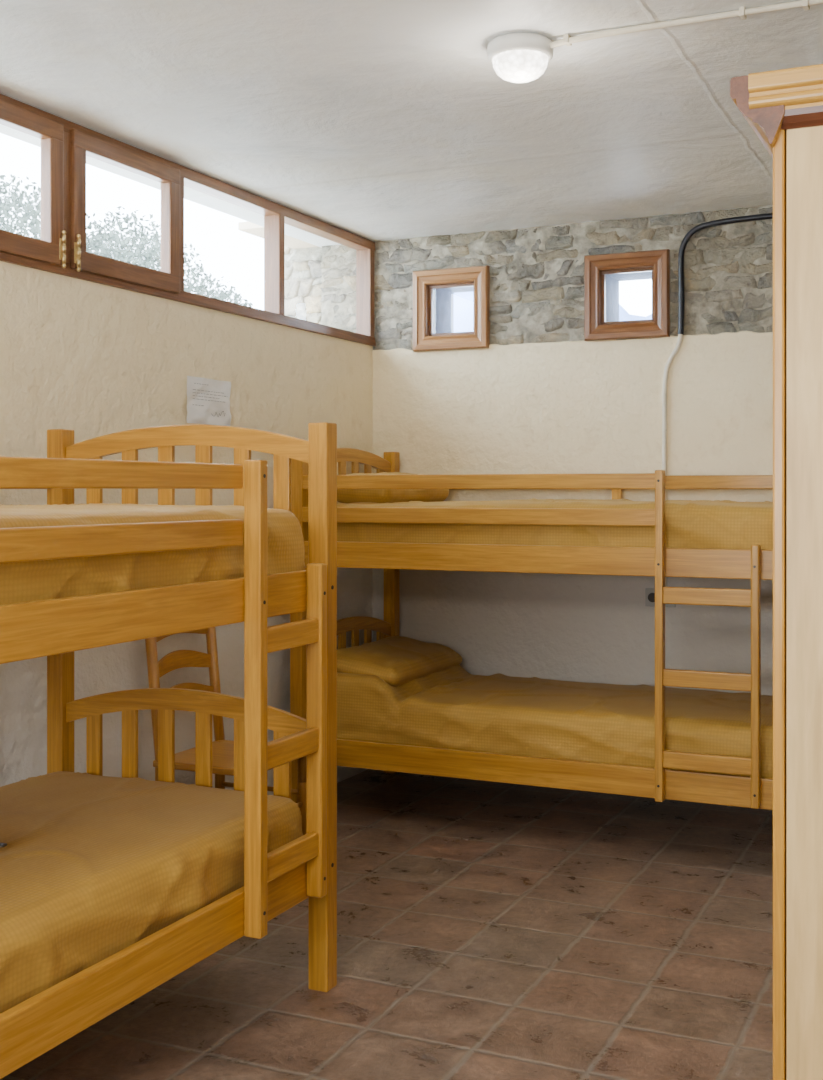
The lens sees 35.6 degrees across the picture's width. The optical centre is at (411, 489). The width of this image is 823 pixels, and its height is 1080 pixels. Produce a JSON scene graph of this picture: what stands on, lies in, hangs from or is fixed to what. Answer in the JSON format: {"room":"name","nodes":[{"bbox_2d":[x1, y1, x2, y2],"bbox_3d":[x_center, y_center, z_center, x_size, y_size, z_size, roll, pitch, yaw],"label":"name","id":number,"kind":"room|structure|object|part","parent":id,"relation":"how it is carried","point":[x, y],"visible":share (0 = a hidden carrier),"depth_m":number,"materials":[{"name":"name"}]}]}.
{"room":"hostel dormitory room","nodes":[
{"label":"hostel dormitory room","id":0,"kind":"room"},
{"bbox_2d":[0,261,372,794],"bbox_3d":[-1.907,0.072,3.151,0.300,2.675,7.530,0,0,25],"label":"wall","id":1,"kind":"structure","parent":0,"point":[87,358],"depth_m":4.75,"materials":[{"name":"beige paint"}]},
{"bbox_2d":[0,94,375,345],"bbox_3d":[-1.109,-0.996,4.556,0.116,0.530,4.350,0,0,25],"label":"window","id":2,"kind":"structure","parent":1,"relation":"in","point":[65,144],"depth_m":4.74,"materials":[{"name":"brown wood"}]},
{"bbox_3d":[-1.321,-0.997,4.053,0.048,0.479,0.608,0,0,25],"label":"sash","id":3,"kind":"part","parent":2,"relation":"part of","materials":[{"name":"brown wood"}]},
{"bbox_3d":[-1.042,-0.997,4.660,0.048,0.479,0.623,0,0,25],"label":"sash","id":4,"kind":"part","parent":2,"relation":"part of","materials":[{"name":"brown wood"}]},
{"bbox_2d":[187,376,230,425],"bbox_3d":[-0.812,-0.355,5.146,0.020,0.184,0.310,0,0,24],"label":"paper notice","id":5,"kind":"object","parent":1,"relation":"attached to","point":[208,400],"visible":1,"depth_m":5.14,"materials":[{"name":"white paper"}]},
{"bbox_2d":[238,221,317,248],"bbox_3d":[-0.568,-1.295,6.690,0.175,0.040,0.980,0,0,25],"label":"trim","id":6,"kind":"structure","parent":1,"relation":"attached to","point":[248,227],"depth_m":6.39,"materials":[{"name":"white"}]},
{"bbox_2d":[0,769,772,1079],"bbox_3d":[-0.190,1.460,2.553,3.920,0.100,7.880,0,0,25],"label":"floor","id":7,"kind":"structure","parent":0,"point":[487,930],"depth_m":3.80,"materials":[{"name":"tile"}]},
{"bbox_2d":[0,422,336,1078],"bbox_3d":[-1.085,0.608,2.877,1.046,1.605,2.122,0,0,25],"label":"bunk bed","id":8,"kind":"object","parent":7,"relation":"on","point":[278,880],"visible":0.83,"depth_m":3.19,"materials":[{"name":"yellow wood"}]},
{"bbox_3d":[-1.545,-0.035,3.089,0.026,0.063,2.002,0,0,25],"label":"guard rail","id":9,"kind":"part","parent":8,"relation":"part of","materials":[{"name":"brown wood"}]},
{"bbox_3d":[-1.101,0.610,4.018,0.062,1.600,0.062,0,0,25],"label":"post","id":10,"kind":"part","parent":8,"relation":"part of","materials":[{"name":"brown wood"}]},
{"bbox_3d":[-0.759,0.106,2.489,0.026,0.066,1.569,0,0,25],"label":"guard rail","id":11,"kind":"part","parent":8,"relation":"part of","materials":[{"name":"brown wood"}]},
{"bbox_3d":[-0.759,-0.034,2.489,0.026,0.061,1.569,0,0,25],"label":"guard rail","id":12,"kind":"part","parent":8,"relation":"part of","materials":[{"name":"brown wood"}]},
{"bbox_2d":[0,771,302,1012],"bbox_3d":[-1.107,0.952,2.888,0.923,0.229,2.016,0,0,25],"label":"mattress","id":13,"kind":"object","parent":8,"relation":"on","point":[92,867],"visible":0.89,"depth_m":3.04,"materials":[{"name":"yellow fabric"}]},
{"bbox_2d":[0,503,305,604],"bbox_3d":[-1.107,0.157,2.887,0.926,0.251,2.017,0,0,25],"label":"mattress","id":14,"kind":"object","parent":8,"relation":"on","point":[27,581],"visible":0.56,"depth_m":2.92,"materials":[{"name":"yellow fabric"}]},
{"bbox_3d":[-0.669,0.275,2.685,0.026,0.110,2.002,0,0,25],"label":"rail","id":15,"kind":"part","parent":8,"relation":"part of","materials":[{"name":"brown wood"}]},
{"bbox_3d":[-0.669,1.059,2.685,0.026,0.112,2.002,0,0,25],"label":"rail","id":16,"kind":"part","parent":8,"relation":"part of","materials":[{"name":"brown wood"}]},
{"bbox_3d":[-0.676,0.801,3.823,0.879,0.413,0.024,0,0,25],"label":"headboard","id":17,"kind":"part","parent":8,"relation":"part of","materials":[{"name":"brown wood"}]},
{"bbox_3d":[-0.676,0.015,3.823,0.879,0.420,0.024,0,0,25],"label":"headboard","id":18,"kind":"part","parent":8,"relation":"part of","materials":[{"name":"brown wood"}]},
{"bbox_3d":[-0.389,0.520,3.201,0.049,1.190,0.036,0,0,25],"label":"ladder rail","id":19,"kind":"part","parent":8,"relation":"part of","materials":[{"name":"brown wood"}]},
{"bbox_3d":[-0.258,0.652,3.485,0.049,0.905,0.036,0,0,25],"label":"ladder rail","id":20,"kind":"part","parent":8,"relation":"part of","materials":[{"name":"brown wood"}]},
{"bbox_3d":[-0.252,0.610,3.627,0.062,1.600,0.062,0,0,25],"label":"post","id":21,"kind":"part","parent":8,"relation":"part of","materials":[{"name":"brown wood"}]},
{"bbox_2d":[145,627,305,834],"bbox_3d":[-0.688,0.935,4.775,0.472,0.950,0.440,0,0,25],"label":"chair","id":22,"kind":"object","parent":7,"relation":"on","point":[222,749],"visible":0.38,"depth_m":4.85,"materials":[{"name":"brown wood"}]},
{"bbox_3d":[-0.937,0.935,4.675,0.090,0.950,0.040,0,0,25],"label":"leg","id":23,"kind":"part","parent":22,"relation":"part of","materials":[{"name":"brown wood"}]},
{"bbox_3d":[-0.774,0.935,5.029,0.090,0.950,0.040,0,0,25],"label":"leg","id":24,"kind":"part","parent":22,"relation":"part of","materials":[{"name":"brown wood"}]},
{"bbox_3d":[-0.662,0.995,4.763,0.415,0.026,0.440,0,0,25],"label":"seat","id":25,"kind":"part","parent":22,"relation":"part of","materials":[{"name":"brown wood"}]},
{"bbox_3d":[-0.413,1.195,4.868,0.039,0.430,0.040,0,0,25],"label":"leg","id":26,"kind":"part","parent":22,"relation":"part of","materials":[{"name":"brown wood"}]},
{"bbox_2d":[290,448,772,809],"bbox_3d":[0.639,0.608,5.522,2.137,1.605,1.036,0,0,25],"label":"bunk bed","id":27,"kind":"object","parent":7,"relation":"on","point":[660,562],"visible":0.41,"depth_m":5.07,"materials":[{"name":"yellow wood"}]},
{"bbox_3d":[-0.486,0.610,5.557,0.062,1.600,0.062,0,0,25],"label":"post","id":28,"kind":"part","parent":27,"relation":"part of","materials":[{"name":"brown wood"}]},
{"bbox_3d":[-0.293,0.832,5.977,0.024,0.473,0.869,0,0,25],"label":"headboard","id":29,"kind":"part","parent":27,"relation":"part of","materials":[{"name":"brown wood"}]},
{"bbox_3d":[-0.293,0.015,5.977,0.024,0.420,0.869,0,0,25],"label":"headboard","id":30,"kind":"part","parent":27,"relation":"part of","materials":[{"name":"brown wood"}]},
{"bbox_3d":[-0.100,0.610,6.397,0.062,1.600,0.062,0,0,25],"label":"post","id":31,"kind":"part","parent":27,"relation":"part of","materials":[{"name":"brown wood"}]},
{"bbox_3d":[0.238,0.106,5.207,1.552,0.066,0.026,0,0,25],"label":"guard rail","id":32,"kind":"part","parent":27,"relation":"part of","materials":[{"name":"brown wood"}]},
{"bbox_3d":[0.238,-0.034,5.207,1.552,0.061,0.026,0,0,25],"label":"guard rail","id":33,"kind":"part","parent":27,"relation":"part of","materials":[{"name":"brown wood"}]},
{"bbox_3d":[0.450,0.275,5.110,2.017,0.110,0.026,0,0,25],"label":"rail","id":34,"kind":"part","parent":27,"relation":"part of","materials":[{"name":"brown wood"}]},
{"bbox_2d":[337,665,772,778],"bbox_3d":[0.647,0.959,5.544,2.028,0.336,0.916,0,0,25],"label":"mattress","id":35,"kind":"object","parent":27,"relation":"on","point":[453,707],"visible":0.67,"depth_m":5.25,"materials":[{"name":"yellow fabric"}]},
{"bbox_2d":[337,636,461,685],"bbox_3d":[-0.077,0.784,5.908,0.394,0.159,0.780,0,0,25],"label":"pillow","id":36,"kind":"object","parent":35,"relation":"on","point":[398,660],"visible":0.82,"depth_m":5.72,"materials":[{"name":"yellow fabric"}]},
{"bbox_2d":[337,498,772,549],"bbox_3d":[0.650,0.158,5.544,2.033,0.248,0.914,0,0,25],"label":"mattress","id":37,"kind":"object","parent":27,"relation":"on","point":[716,524],"visible":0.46,"depth_m":5.06,"materials":[{"name":"yellow fabric"}]},
{"bbox_2d":[337,472,448,502],"bbox_3d":[-0.090,0.003,5.925,0.316,0.174,0.720,0,0,25],"label":"pillow","id":38,"kind":"object","parent":37,"relation":"on","point":[343,495],"visible":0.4,"depth_m":5.65,"materials":[{"name":"yellow fabric"}]},
{"bbox_3d":[0.450,1.119,5.110,2.017,0.112,0.026,0,0,25],"label":"rail","id":39,"kind":"part","parent":27,"relation":"part of","materials":[{"name":"brown wood"}]},
{"bbox_3d":[0.940,0.550,4.842,0.030,1.250,0.049,0,0,25],"label":"ladder rail","id":40,"kind":"part","parent":27,"relation":"part of","materials":[{"name":"brown wood"}]},
{"bbox_3d":[0.849,-0.035,5.977,2.017,0.063,0.026,0,0,25],"label":"guard rail","id":41,"kind":"part","parent":27,"relation":"part of","materials":[{"name":"brown wood"}]},
{"bbox_3d":[1.263,0.682,4.694,0.030,0.965,0.049,0,0,25],"label":"ladder rail","id":42,"kind":"part","parent":27,"relation":"part of","materials":[{"name":"brown wood"}]},
{"bbox_2d":[730,64,822,1079],"bbox_3d":[1.231,0.360,2.442,1.016,2.100,1.154,0,0,25],"label":"wardrobe","id":43,"kind":"object","parent":7,"relation":"on","point":[783,107],"visible":1,"depth_m":2.12,"materials":[{"name":"brown wood"}]},
{"bbox_3d":[0.812,-0.631,2.642,0.088,0.118,1.142,0,0,25],"label":"cornice","id":44,"kind":"part","parent":43,"relation":"part of","materials":[{"name":"brown wood"}]},
{"bbox_3d":[1.011,-0.658,1.927,0.984,0.064,0.034,0,0,25],"label":"cornice","id":45,"kind":"part","parent":43,"relation":"part of","materials":[{"name":"brown wood"}]},
{"bbox_2d":[0,0,822,247],"bbox_3d":[-0.199,-1.340,2.557,3.940,0.150,7.880,0,0,25],"label":"ceiling","id":46,"kind":"structure","parent":0,"point":[373,120],"depth_m":4.14,"materials":[{"name":"paint"}]},
{"bbox_2d":[487,32,553,82],"bbox_3d":[0.308,-1.212,3.623,0.188,0.107,0.188,0,0,25],"label":"ceiling lamp","id":47,"kind":"object","parent":46,"relation":"attached to","point":[520,57],"visible":0.99,"depth_m":3.56,"materials":[{"name":"white plastic"}]},
{"bbox_3d":[0.308,-1.192,3.623,0.158,0.067,0.158,0,0,25],"label":"lamp shade","id":48,"kind":"part","parent":47,"relation":"part of","materials":[{"name":"white glass"}]},
{"bbox_2d":[550,0,822,48],"bbox_3d":[1.191,-1.250,3.217,1.766,0.030,0.036,0,0,25],"label":"conduit","id":49,"kind":"object","parent":46,"relation":"attached to","point":[742,12],"visible":1,"depth_m":3.42,"materials":[{"name":"white plastic"}]},
{"bbox_2d":[319,205,772,695],"bbox_3d":[1.341,0.066,5.990,3.865,2.688,0.356,0,0,25],"label":"wall","id":50,"kind":"structure","parent":0,"point":[542,398],"depth_m":6.08,"materials":[{"name":"beige paint"}]},
{"bbox_2d":[413,265,489,351],"bbox_3d":[0.200,-0.892,6.334,0.400,0.400,0.084,0,0,25],"label":"window","id":51,"kind":"structure","parent":50,"relation":"in","point":[477,277],"depth_m":6.31,"materials":[{"name":"brown wood"}]},
{"bbox_3d":[0.207,-0.892,6.349,0.256,0.256,0.024,0,0,25],"label":"sash","id":52,"kind":"part","parent":51,"relation":"part of","materials":[{"name":"brown wood"}]},
{"bbox_2d":[584,249,669,340],"bbox_3d":[1.007,-0.902,5.963,0.400,0.400,0.084,0,0,25],"label":"window","id":53,"kind":"structure","parent":50,"relation":"in","point":[596,267],"depth_m":5.94,"materials":[{"name":"brown wood"}]},
{"bbox_3d":[1.014,-0.902,5.978,0.256,0.256,0.024,0,0,25],"label":"sash","id":54,"kind":"part","parent":53,"relation":"part of","materials":[{"name":"brown wood"}]},
{"bbox_2d":[645,588,675,606],"bbox_3d":[1.144,0.495,5.883,0.140,0.084,0.015,0,0,25],"label":"wall socket","id":55,"kind":"object","parent":50,"relation":"attached to","point":[649,592],"visible":0.47,"depth_m":5.89,"materials":[{"name":"grey plastic"}]},
{"bbox_2d":[662,334,682,586],"bbox_3d":[1.194,-0.132,5.855,0.096,1.168,0.021,0,0,25],"label":"conduit","id":56,"kind":"object","parent":50,"relation":"attached to","point":[680,336],"visible":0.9,"depth_m":5.86,"materials":[{"name":"white plastic"}]},
{"bbox_2d":[678,213,772,333],"bbox_3d":[1.732,-0.969,5.603,1.138,0.518,0.026,0,0,25],"label":"cable","id":57,"kind":"object","parent":50,"relation":"attached to","point":[697,228],"visible":0.88,"depth_m":5.82,"materials":[{"name":"black plastic"}]},
{"label":"outside","id":58,"kind":"structure","parent":0,"visible":0},
{"bbox_2d":[454,292,651,331],"bbox_3d":[-1.874,-3.054,13.522,17.710,6.527,31.000,0,0,25],"label":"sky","id":59,"kind":"structure","parent":58,"point":[463,301],"depth_m":27.12,"materials":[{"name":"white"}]},
{"bbox_2d":[0,174,252,306],"bbox_3d":[-4.483,-3.275,18.888,1.996,1.911,8.036,0,0,25],"label":"foliage","id":60,"kind":"object","parent":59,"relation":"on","point":[151,256],"visible":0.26,"depth_m":18.57,"materials":[{"name":"green plant"}]},
{"bbox_2d":[285,246,321,323],"bbox_3d":[-0.518,-1.042,6.878,0.380,1.712,0.297,0,0,25],"label":"wall","id":61,"kind":"structure","parent":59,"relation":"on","point":[303,277],"depth_m":6.75,"materials":[{"name":"white stone"}]}
]}

